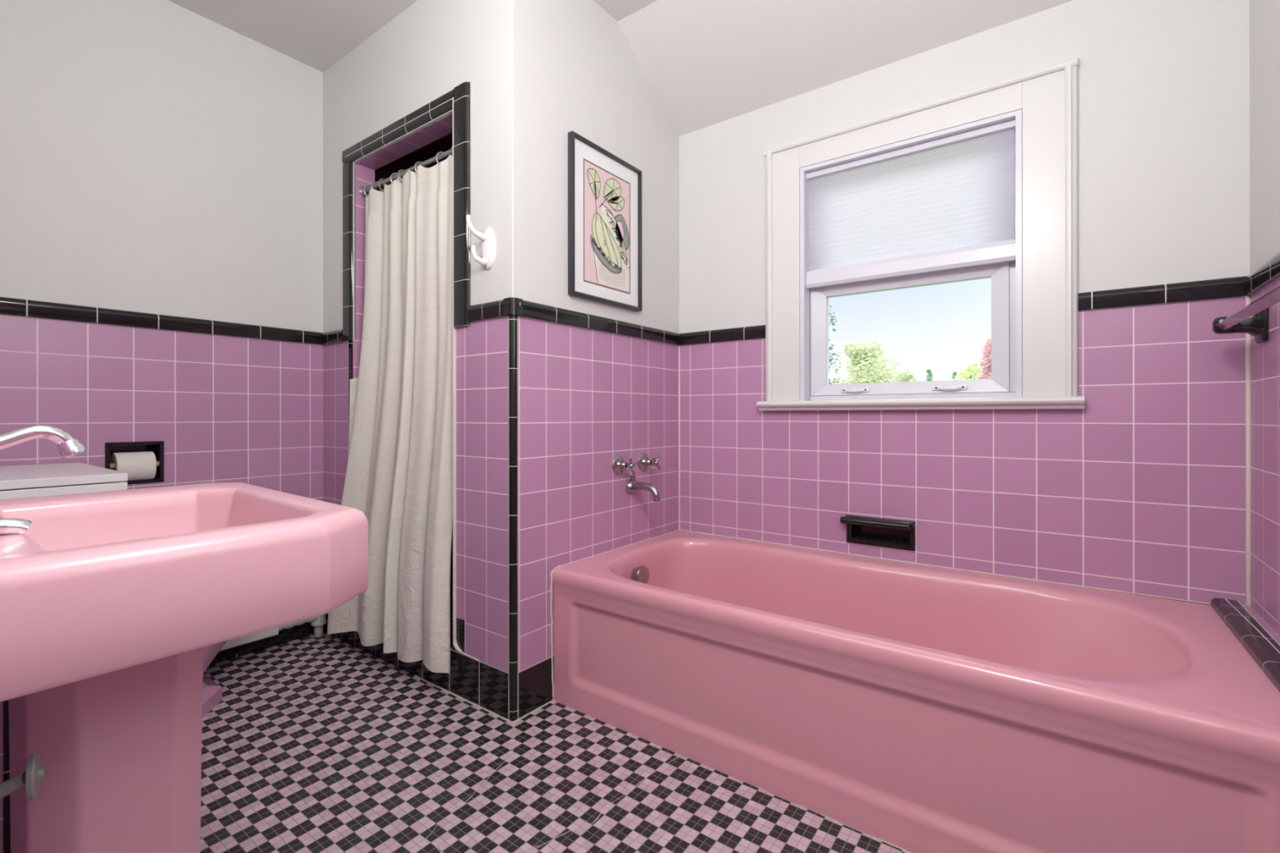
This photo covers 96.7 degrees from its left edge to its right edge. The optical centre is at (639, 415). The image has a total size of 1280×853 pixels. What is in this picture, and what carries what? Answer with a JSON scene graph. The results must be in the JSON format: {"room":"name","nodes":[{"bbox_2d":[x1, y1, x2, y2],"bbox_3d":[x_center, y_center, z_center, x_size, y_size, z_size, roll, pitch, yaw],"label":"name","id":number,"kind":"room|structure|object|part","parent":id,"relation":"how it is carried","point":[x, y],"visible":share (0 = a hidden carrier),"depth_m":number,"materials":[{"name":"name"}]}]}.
{"room":"bathroom","nodes":[
{"label":"bathroom","id":0,"kind":"room"},
{"bbox_2d":[0,701,3,852],"bbox_3d":[-1.222,0.530,0.930,0.200,0.514,0.248,0,0,36],"label":"wall","id":1,"kind":"structure","parent":0,"point":[1,703],"depth_m":0.96,"materials":[{"name":"purple tile"}]},
{"bbox_2d":[3,700,10,852],"bbox_3d":[-1.071,0.602,0.971,0.011,0.660,0.020,0,0,-9],"label":"trim","id":2,"kind":"structure","parent":1,"relation":"attached to","point":[6,818],"depth_m":0.96,"materials":[{"name":"black tile"}]},
{"bbox_2d":[0,0,453,665],"bbox_3d":[-1.539,-0.317,2.315,0.120,2.500,2.300,0,0,36],"label":"wall","id":3,"kind":"structure","parent":0,"point":[157,157],"depth_m":2.02,"materials":[{"name":"paint"}]},
{"bbox_2d":[105,440,164,484],"bbox_3d":[-1.766,0.163,1.977,0.097,0.144,0.154,0,0,36],"label":"toilet paper holder","id":4,"kind":"object","parent":3,"relation":"attached to","point":[157,447],"visible":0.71,"depth_m":1.99,"materials":[{"name":"black ceramic"}]},
{"bbox_2d":[110,451,156,480],"bbox_3d":[-1.743,0.176,1.958,0.100,0.098,0.102,0,0,36],"label":"toilet paper roll","id":5,"kind":"object","parent":4,"relation":"in","point":[142,465],"visible":0.82,"depth_m":1.94,"materials":[{"name":"white paper"}]},
{"bbox_2d":[0,297,322,344],"bbox_3d":[-1.735,-0.329,1.939,0.012,0.052,1.262,0,0,36],"label":"trim","id":6,"kind":"structure","parent":3,"relation":"attached to","point":[8,306],"depth_m":1.97,"materials":[{"name":"black tile"}]},
{"bbox_2d":[211,613,326,662],"bbox_3d":[-1.553,0.837,2.139,0.066,0.189,0.718,0,0,36],"label":"baseboard heater","id":7,"kind":"object","parent":3,"relation":"attached to","point":[248,642],"visible":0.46,"depth_m":2.20,"materials":[{"name":"white metal"}]},
{"bbox_2d":[323,0,509,719],"bbox_3d":[-0.856,-0.318,2.129,1.201,2.500,0.088,0,0,36],"label":"wall","id":8,"kind":"structure","parent":0,"point":[432,47],"depth_m":1.86,"materials":[{"name":"paint"}]},
{"bbox_2d":[321,328,343,344],"bbox_3d":[-1.293,-0.329,2.390,0.187,0.052,0.012,0,0,36],"label":"trim","id":9,"kind":"structure","parent":8,"relation":"attached to","point":[334,336],"depth_m":2.38,"materials":[{"name":"black tile"}]},
{"bbox_2d":[342,88,453,164],"bbox_3d":[-0.914,-1.053,2.118,0.747,0.062,0.023,0,0,36],"label":"trim","id":10,"kind":"structure","parent":8,"relation":"attached to","point":[446,107],"depth_m":2.07,"materials":[{"name":"black tile"}]},
{"bbox_2d":[355,113,452,377],"bbox_3d":[-0.859,-0.121,2.134,0.687,1.814,0.085,0,0,36],"label":"door frame","id":11,"kind":"structure","parent":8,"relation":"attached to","point":[365,168],"depth_m":2.30,"materials":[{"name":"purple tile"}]},
{"bbox_2d":[358,148,452,197],"bbox_3d":[-0.860,-0.916,2.131,0.676,0.044,0.044,0,0,36],"label":"curtain rod","id":12,"kind":"object","parent":8,"relation":"attached to","point":[443,155],"visible":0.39,"depth_m":2.14,"materials":[{"name":"grey metal"}]},
{"bbox_2d":[363,185,376,196],"bbox_3d":[-1.089,-0.902,2.299,0.006,0.055,0.055,0,0,44],"label":"curtain ring","id":13,"kind":"object","parent":12,"relation":"hanging from","point":[366,186],"visible":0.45,"depth_m":2.28,"materials":[{"name":"grey metal"}]},
{"bbox_2d":[371,181,384,190],"bbox_3d":[-1.040,-0.902,2.264,0.055,0.055,0.006,0,0,-40],"label":"curtain ring","id":14,"kind":"object","parent":12,"relation":"hanging from","point":[375,182],"visible":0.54,"depth_m":2.25,"materials":[{"name":"grey metal"}]},
{"bbox_2d":[377,178,390,191],"bbox_3d":[-1.004,-0.902,2.237,0.006,0.055,0.055,0,0,30],"label":"curtain ring","id":15,"kind":"object","parent":12,"relation":"hanging from","point":[380,180],"visible":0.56,"depth_m":2.22,"materials":[{"name":"grey metal"}]},
{"bbox_2d":[327,154,453,674],"bbox_3d":[-0.918,-0.025,2.090,0.732,1.770,0.159,0,0,36],"label":"shower curtain","id":16,"kind":"object","parent":12,"relation":"hanging from","point":[399,474],"visible":0.9,"depth_m":2.05,"materials":[{"name":"beige fabric"}]},
{"bbox_2d":[390,172,397,183],"bbox_3d":[-0.929,-0.902,2.181,0.055,0.055,0.006,0,0,-36],"label":"curtain ring","id":17,"kind":"object","parent":12,"relation":"hanging from","point":[393,174],"visible":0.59,"depth_m":2.17,"materials":[{"name":"grey metal"}]},
{"bbox_2d":[397,169,404,182],"bbox_3d":[-0.893,-0.902,2.155,0.006,0.055,0.055,0,0,35],"label":"curtain ring","id":18,"kind":"object","parent":12,"relation":"hanging from","point":[399,171],"visible":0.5,"depth_m":2.14,"materials":[{"name":"grey metal"}]},
{"bbox_2d":[413,161,427,173],"bbox_3d":[-0.802,-0.902,2.087,0.006,0.055,0.055,0,0,42],"label":"curtain ring","id":19,"kind":"object","parent":12,"relation":"hanging from","point":[417,162],"visible":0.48,"depth_m":2.07,"materials":[{"name":"grey metal"}]},
{"bbox_2d":[435,151,443,164],"bbox_3d":[-0.693,-0.902,2.007,0.055,0.055,0.006,0,0,-36],"label":"curtain ring","id":20,"kind":"object","parent":12,"relation":"hanging from","point":[438,153],"visible":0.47,"depth_m":1.99,"materials":[{"name":"grey metal"}]},
{"bbox_2d":[342,81,470,645],"bbox_3d":[-0.882,-0.076,2.094,0.825,2.016,0.023,0,0,36],"label":"trim","id":21,"kind":"structure","parent":8,"relation":"attached to","point":[461,92],"depth_m":1.88,"materials":[{"name":"black tile"}]},
{"bbox_2d":[453,640,479,661],"bbox_3d":[-0.569,0.767,1.858,0.127,0.043,0.015,0,0,36],"label":"trim","id":22,"kind":"structure","parent":8,"relation":"attached to","point":[456,647],"depth_m":1.88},
{"bbox_2d":[466,214,495,269],"bbox_3d":[-0.497,-0.536,1.762,0.062,0.155,0.075,0,0,36],"label":"wall hook","id":23,"kind":"object","parent":8,"relation":"attached to","point":[487,237],"visible":1,"depth_m":1.77,"materials":[{"name":"white ceramic"}]},
{"bbox_3d":[-0.479,-0.525,1.786,0.062,0.132,0.016,0,0,36],"label":"plate","id":24,"kind":"part","parent":23,"relation":"part of","materials":[{"name":"white ceramic"}]},
{"bbox_2d":[414,675,554,723],"bbox_3d":[-0.544,0.931,1.941,0.530,0.007,0.174,0,0,36],"label":"trim","id":25,"kind":"structure","parent":8,"relation":"attached to","point":[415,676],"depth_m":1.82,"materials":[{"name":"beige tile"}]},
{"bbox_2d":[466,299,510,321],"bbox_3d":[-0.472,-0.330,1.783,0.205,0.052,0.012,0,0,36],"label":"trim","id":26,"kind":"structure","parent":8,"relation":"attached to","point":[493,309],"depth_m":1.78,"materials":[{"name":"black tile"}]},
{"bbox_2d":[503,297,522,721],"bbox_3d":[-0.412,0.288,1.758,0.102,1.288,0.042,0,0,36],"label":"trim","id":27,"kind":"structure","parent":8,"relation":"attached to","point":[513,317],"depth_m":1.73,"materials":[{"name":"black tile"}]},
{"bbox_2d":[509,0,516,297],"bbox_3d":[-0.418,-0.946,1.760,0.090,1.244,0.016,0,0,36],"label":"trim","id":28,"kind":"structure","parent":8,"relation":"attached to","point":[513,3],"depth_m":1.73,"materials":[{"name":"paint"}]},
{"bbox_2d":[418,132,452,159],"bbox_3d":[-0.592,-0.268,2.548,1.127,2.400,0.900,0,0,36],"label":"wall","id":29,"kind":"structure","parent":0,"point":[444,144],"depth_m":2.79,"materials":[{"name":"tile"}]},
{"bbox_2d":[200,593,908,852],"bbox_3d":[-0.274,0.962,1.449,3.184,0.060,2.450,0,0,36],"label":"floor","id":30,"kind":"structure","parent":0,"point":[323,744],"depth_m":1.45,"materials":[{"name":"tile"}]},
{"bbox_2d":[0,462,226,718],"bbox_3d":[-1.587,0.542,1.642,0.579,0.781,0.950,0,0,36],"label":"toilet","id":31,"kind":"object","parent":30,"relation":"on","point":[16,482],"visible":0.17,"depth_m":1.46,"materials":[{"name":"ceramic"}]},
{"bbox_3d":[-1.721,0.354,1.460,0.578,0.358,0.498,0,0,36],"label":"tank","id":32,"kind":"part","parent":31,"relation":"part of","materials":[{"name":"ceramic"}]},
{"bbox_3d":[-1.721,0.162,1.460,0.579,0.020,0.499,0,0,36],"label":"tank lid","id":33,"kind":"part","parent":31,"relation":"part of","materials":[{"name":"ceramic"}]},
{"bbox_3d":[-1.538,0.738,1.724,0.390,0.390,0.750,0,0,36],"label":"bowl","id":34,"kind":"part","parent":31,"relation":"part of","materials":[{"name":"pink ceramic"}]},
{"bbox_2d":[0,482,368,852],"bbox_3d":[-0.696,0.530,0.759,0.590,0.805,0.478,0,0,36],"label":"pedestal sink","id":35,"kind":"object","parent":30,"relation":"on","point":[111,602],"visible":1,"depth_m":0.65,"materials":[{"name":"pink ceramic"}]},
{"bbox_2d":[0,424,86,535],"bbox_3d":[-0.760,0.072,0.665,0.248,0.120,0.164,0,0,36],"label":"sink faucet","id":36,"kind":"object","parent":35,"relation":"on","point":[68,446],"visible":1,"depth_m":0.69,"materials":[{"name":"silver metal"}]},
{"bbox_3d":[-0.694,0.111,0.587,0.048,0.042,0.092,0,0,36],"label":"handle","id":37,"kind":"part","parent":36,"relation":"part of","materials":[{"name":"silver metal"}]},
{"bbox_3d":[-0.760,0.069,0.665,0.052,0.115,0.164,0,0,36],"label":"spout","id":38,"kind":"part","parent":36,"relation":"part of","materials":[{"name":"silver metal"}]},
{"bbox_2d":[0,482,368,702],"bbox_3d":[-0.697,0.196,0.759,0.590,0.137,0.478,0,0,36],"label":"basin","id":39,"kind":"object","parent":35,"relation":"in","point":[97,584],"depth_m":0.60,"materials":[{"name":"pink ceramic"}]},
{"bbox_2d":[415,724,681,852],"bbox_3d":[-0.276,0.931,1.453,0.505,0.001,0.635,0,0,36],"label":"trim","id":40,"kind":"structure","parent":30,"relation":"on","point":[511,724],"depth_m":1.34,"materials":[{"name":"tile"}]},
{"bbox_2d":[551,530,1279,852],"bbox_3d":[0.601,0.716,1.669,1.654,0.431,0.795,0,0,36],"label":"bathtub","id":41,"kind":"object","parent":30,"relation":"on","point":[913,708],"visible":1,"depth_m":1.33,"materials":[{"name":"pink ceramic"}]},
{"bbox_3d":[-0.006,0.580,2.071,0.061,0.070,0.070,0,0,36],"label":"overflow plate","id":42,"kind":"part","parent":41,"relation":"part of","materials":[{"name":"silver metal"}]},
{"bbox_2d":[553,699,911,852],"bbox_3d":[0.355,0.930,1.379,1.598,0.005,0.011,0,0,37],"label":"trim","id":43,"kind":"structure","parent":41,"relation":"attached to","point":[888,843],"depth_m":1.27,"materials":[{"name":"beige tile"}]},
{"bbox_2d":[516,0,679,718],"bbox_3d":[-0.139,-0.318,2.137,0.090,2.500,0.922,0,0,36],"label":"wall","id":44,"kind":"structure","parent":0,"point":[588,398],"depth_m":1.97,"materials":[{"name":"paint"}]},
{"bbox_2d":[550,565,559,697],"bbox_3d":[-0.279,0.709,1.868,0.008,0.426,0.041,0,0,36],"label":"trim","id":45,"kind":"structure","parent":44,"relation":"attached to","point":[551,595],"depth_m":1.85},
{"bbox_2d":[515,300,679,345],"bbox_3d":[-0.102,-0.330,2.100,0.012,0.052,0.938,0,0,36],"label":"trim","id":46,"kind":"structure","parent":44,"relation":"attached to","point":[533,310],"depth_m":2.01,"materials":[{"name":"black tile"}]},
{"bbox_2d":[568,130,642,311],"bbox_3d":[-0.117,-0.680,2.070,0.023,0.548,0.395,0,0,36],"label":"framed picture","id":47,"kind":"object","parent":44,"relation":"attached to","point":[605,263],"visible":1,"depth_m":2.05,"materials":[{"name":"black wood"}]},
{"bbox_2d":[583,158,630,293],"bbox_3d":[-0.115,-0.676,2.071,0.002,0.426,0.266,0,0,36],"label":"print","id":48,"kind":"object","parent":47,"relation":"attached to","point":[606,191],"depth_m":2.06,"materials":[{"name":"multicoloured paper"}]},
{"bbox_2d":[560,529,679,566],"bbox_3d":[-0.047,0.500,2.180,0.005,0.003,0.738,0,0,36],"label":"trim","id":49,"kind":"structure","parent":44,"relation":"attached to","point":[677,530],"depth_m":2.12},
{"bbox_2d":[612,453,661,501],"bbox_3d":[0.021,0.236,2.161,0.139,0.170,0.231,0,0,36],"label":"tub faucet","id":50,"kind":"object","parent":44,"relation":"attached to","point":[619,464],"visible":1,"depth_m":2.15,"materials":[{"name":"silver metal"}]},
{"bbox_3d":[-0.038,0.187,2.105,0.034,0.069,0.069,0,0,36],"label":"cross handle","id":51,"kind":"part","parent":50,"relation":"part of","materials":[{"name":"silver metal"}]},
{"bbox_3d":[0.018,0.276,2.157,0.139,0.089,0.054,0,0,36],"label":"spout","id":52,"kind":"part","parent":50,"relation":"part of","materials":[{"name":"silver metal"}]},
{"bbox_3d":[0.057,0.187,2.233,0.034,0.055,0.055,0,0,36],"label":"cross handle","id":53,"kind":"part","parent":50,"relation":"part of","materials":[{"name":"silver metal"}]},
{"bbox_2d":[168,0,1072,136],"bbox_3d":[-0.275,-1.403,1.449,3.184,0.531,2.450,0,0,36],"label":"ceiling","id":54,"kind":"structure","parent":0,"point":[707,63],"depth_m":2.06,"materials":[{"name":"paint"}]},
{"bbox_2d":[679,0,1249,604],"bbox_3d":[0.904,-0.319,2.021,1.726,2.500,0.130,0,0,36],"label":"wall","id":55,"kind":"structure","parent":0,"point":[1140,488],"depth_m":1.66,"materials":[{"name":"tile"}]},
{"bbox_2d":[680,324,765,345],"bbox_3d":[0.331,-0.331,2.356,0.405,0.052,0.012,0,0,36],"label":"trim","id":56,"kind":"structure","parent":55,"relation":"attached to","point":[753,331],"depth_m":2.34,"materials":[{"name":"black tile"}]},
{"bbox_2d":[840,514,915,551],"bbox_3d":[0.840,0.407,2.002,0.241,0.100,0.108,0,0,36],"label":"soap dish","id":57,"kind":"object","parent":55,"relation":"attached to","point":[868,531],"visible":0.98,"depth_m":2.00,"materials":[{"name":"black ceramic"}]},
{"bbox_2d":[756,56,1084,410],"bbox_3d":[0.911,-0.531,1.985,1.004,1.024,0.188,0,0,36],"label":"window","id":58,"kind":"structure","parent":55,"relation":"in","point":[999,273],"depth_m":1.83,"materials":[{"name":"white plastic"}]},
{"bbox_3d":[0.783,-0.092,2.079,0.101,0.016,0.020,0,0,36],"label":"sash pull","id":59,"kind":"part","parent":58,"relation":"part of","materials":[{"name":"white metal"}]},
{"bbox_2d":[806,119,1015,288],"bbox_3d":[0.903,-0.699,1.972,0.690,0.434,0.038,0,0,36],"label":"cellular shade","id":60,"kind":"object","parent":58,"relation":"attached to","point":[947,203],"visible":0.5,"depth_m":1.94,"materials":[{"name":"fabric"}]},
{"bbox_3d":[0.902,-0.905,1.973,0.678,0.021,0.036,0,0,36],"label":"head rail","id":61,"kind":"part","parent":60,"relation":"part of","materials":[{"name":"white plastic"}]},
{"bbox_3d":[0.901,-0.515,1.970,0.690,0.067,0.034,0,0,36],"label":"rail","id":62,"kind":"part","parent":60,"relation":"part of","materials":[{"name":"white plastic"}]},
{"bbox_3d":[0.960,-0.486,2.041,0.663,0.862,0.039,0,0,36],"label":"frame","id":63,"kind":"part","parent":58,"relation":"part of","materials":[{"name":"white plastic"}]},
{"bbox_3d":[1.031,-0.092,1.896,0.104,0.016,0.020,0,0,36],"label":"sash pull","id":64,"kind":"part","parent":58,"relation":"part of","materials":[{"name":"white metal"}]},
{"bbox_2d":[680,529,1208,604],"bbox_3d":[0.836,0.498,1.987,1.648,0.005,0.005,0,0,36],"label":"trim","id":65,"kind":"structure","parent":55,"relation":"attached to","point":[680,530],"depth_m":1.78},
{"bbox_2d":[679,295,1250,606],"bbox_3d":[0.864,0.073,1.966,1.728,0.856,0.009,0,0,36],"label":"trim","id":66,"kind":"structure","parent":55,"relation":"attached to","point":[1247,297],"depth_m":1.45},
{"bbox_2d":[1077,275,1247,311],"bbox_3d":[1.415,-0.331,1.555,0.351,0.052,0.012,0,0,36],"label":"trim","id":67,"kind":"structure","parent":55,"relation":"attached to","point":[1228,287],"depth_m":1.54,"materials":[{"name":"black tile"}]},
{"bbox_2d":[1249,0,1279,635],"bbox_3d":[0.963,-0.319,0.547,0.120,2.500,2.430,0,0,36],"label":"wall","id":68,"kind":"structure","parent":0,"point":[1264,15],"depth_m":1.35,"materials":[{"name":"paint"}]},
{"bbox_2d":[1212,285,1279,343],"bbox_3d":[1.246,-0.217,1.105,0.088,0.088,0.732,0,0,36],"label":"towel bar","id":69,"kind":"object","parent":68,"relation":"attached to","point":[1252,319],"visible":1,"depth_m":1.32,"materials":[{"name":"black ceramic"}]},
{"bbox_2d":[1224,598,1279,653],"bbox_3d":[1.303,0.479,1.164,0.024,0.003,0.775,0,0,36],"label":"trim","id":70,"kind":"structure","parent":68,"relation":"attached to","point":[1224,598],"depth_m":1.29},
{"bbox_2d":[1241,604,1279,644],"bbox_3d":[1.305,0.709,1.162,0.062,0.444,0.775,0,0,36],"label":"tub ledge","id":71,"kind":"object","parent":68,"relation":"attached to","point":[1266,626],"visible":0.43,"depth_m":1.33,"materials":[{"name":"purple tile"}]},
{"bbox_2d":[1211,598,1279,691],"bbox_3d":[1.292,0.495,1.172,0.048,0.032,0.775,0,0,36],"label":"trim ledge","id":72,"kind":"object","parent":71,"relation":"attached to","point":[1267,657],"visible":0.95,"depth_m":1.24,"materials":[{"name":"black tile"}]},
{"bbox_2d":[1244,252,1279,295],"bbox_3d":[0.901,-0.331,0.575,0.012,0.052,2.200,0,0,36],"label":"trim","id":73,"kind":"structure","parent":68,"relation":"attached to","point":[1269,271],"depth_m":1.32,"materials":[{"name":"black tile"}]},
{"bbox_3d":[-0.967,-0.318,0.512,2.944,2.500,0.120,0,0,36],"label":"wall","id":74,"kind":"structure","parent":0,"visible":0},
{"bbox_2d":[0,751,45,799],"bbox_3d":[-0.719,0.328,0.545,0.210,0.193,0.046,0,0,-37],"label":"valve","id":75,"kind":"object","parent":74,"relation":"attached to","point":[31,779],"visible":1,"depth_m":0.59,"materials":[{"name":"silver metal"}]},
{"label":"outside","id":76,"kind":"structure","parent":0,"visible":0},
{"bbox_3d":[36.571,4.456,51.745,120.000,0.100,117.500,0,0,36],"label":"ground","id":77,"kind":"structure","parent":76,"visible":0},
{"bbox_2d":[828,301,847,384],"bbox_3d":[3.397,0.415,11.897,1.994,8.034,1.682,0,0,3],"label":"tree","id":78,"kind":"object","parent":77,"relation":"on","point":[832,319],"visible":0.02,"depth_m":11.80,"materials":[{"name":"green plant"}]},
{"bbox_2d":[828,340,903,384],"bbox_3d":[8.882,0.727,23.116,3.486,7.402,3.252,0,0,36],"label":"broadleaf tree","id":79,"kind":"object","parent":77,"relation":"on","point":[868,364],"visible":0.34,"depth_m":22.60,"materials":[{"name":"green plant"}]},
{"bbox_2d":[890,368,921,382],"bbox_3d":[11.175,1.257,23.702,2.031,6.341,2.047,0,0,-17],"label":"broadleaf tree","id":80,"kind":"object","parent":77,"relation":"on","point":[901,374],"visible":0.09,"depth_m":23.65,"materials":[{"name":"green plant"}]},
{"bbox_2d":[925,368,933,381],"bbox_3d":[13.026,1.170,25.466,1.100,6.507,0.944,0,0,36],"label":"conifer tree","id":81,"kind":"object","parent":77,"relation":"on","point":[930,374],"visible":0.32,"depth_m":25.34,"materials":[{"name":"green plant"}]},
{"bbox_2d":[951,370,957,380],"bbox_3d":[15.148,1.137,27.354,0.839,6.571,0.925,0,0,-12],"label":"conifer tree","id":82,"kind":"object","parent":77,"relation":"on","point":[954,372],"visible":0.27,"depth_m":27.42,"materials":[{"name":"green plant"}]},
{"bbox_2d":[954,363,982,380],"bbox_3d":[13.286,1.180,22.910,1.562,6.492,1.559,0,0,36],"label":"bushy tree","id":83,"kind":"object","parent":77,"relation":"on","point":[971,369],"visible":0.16,"depth_m":22.69,"materials":[{"name":"green plant"}]},
{"bbox_2d":[977,337,991,379],"bbox_3d":[11.705,0.932,18.933,1.726,6.990,1.608,0,0,6],"label":"tree","id":84,"kind":"object","parent":77,"relation":"on","point":[987,348],"visible":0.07,"depth_m":18.90,"materials":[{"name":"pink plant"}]}
]}

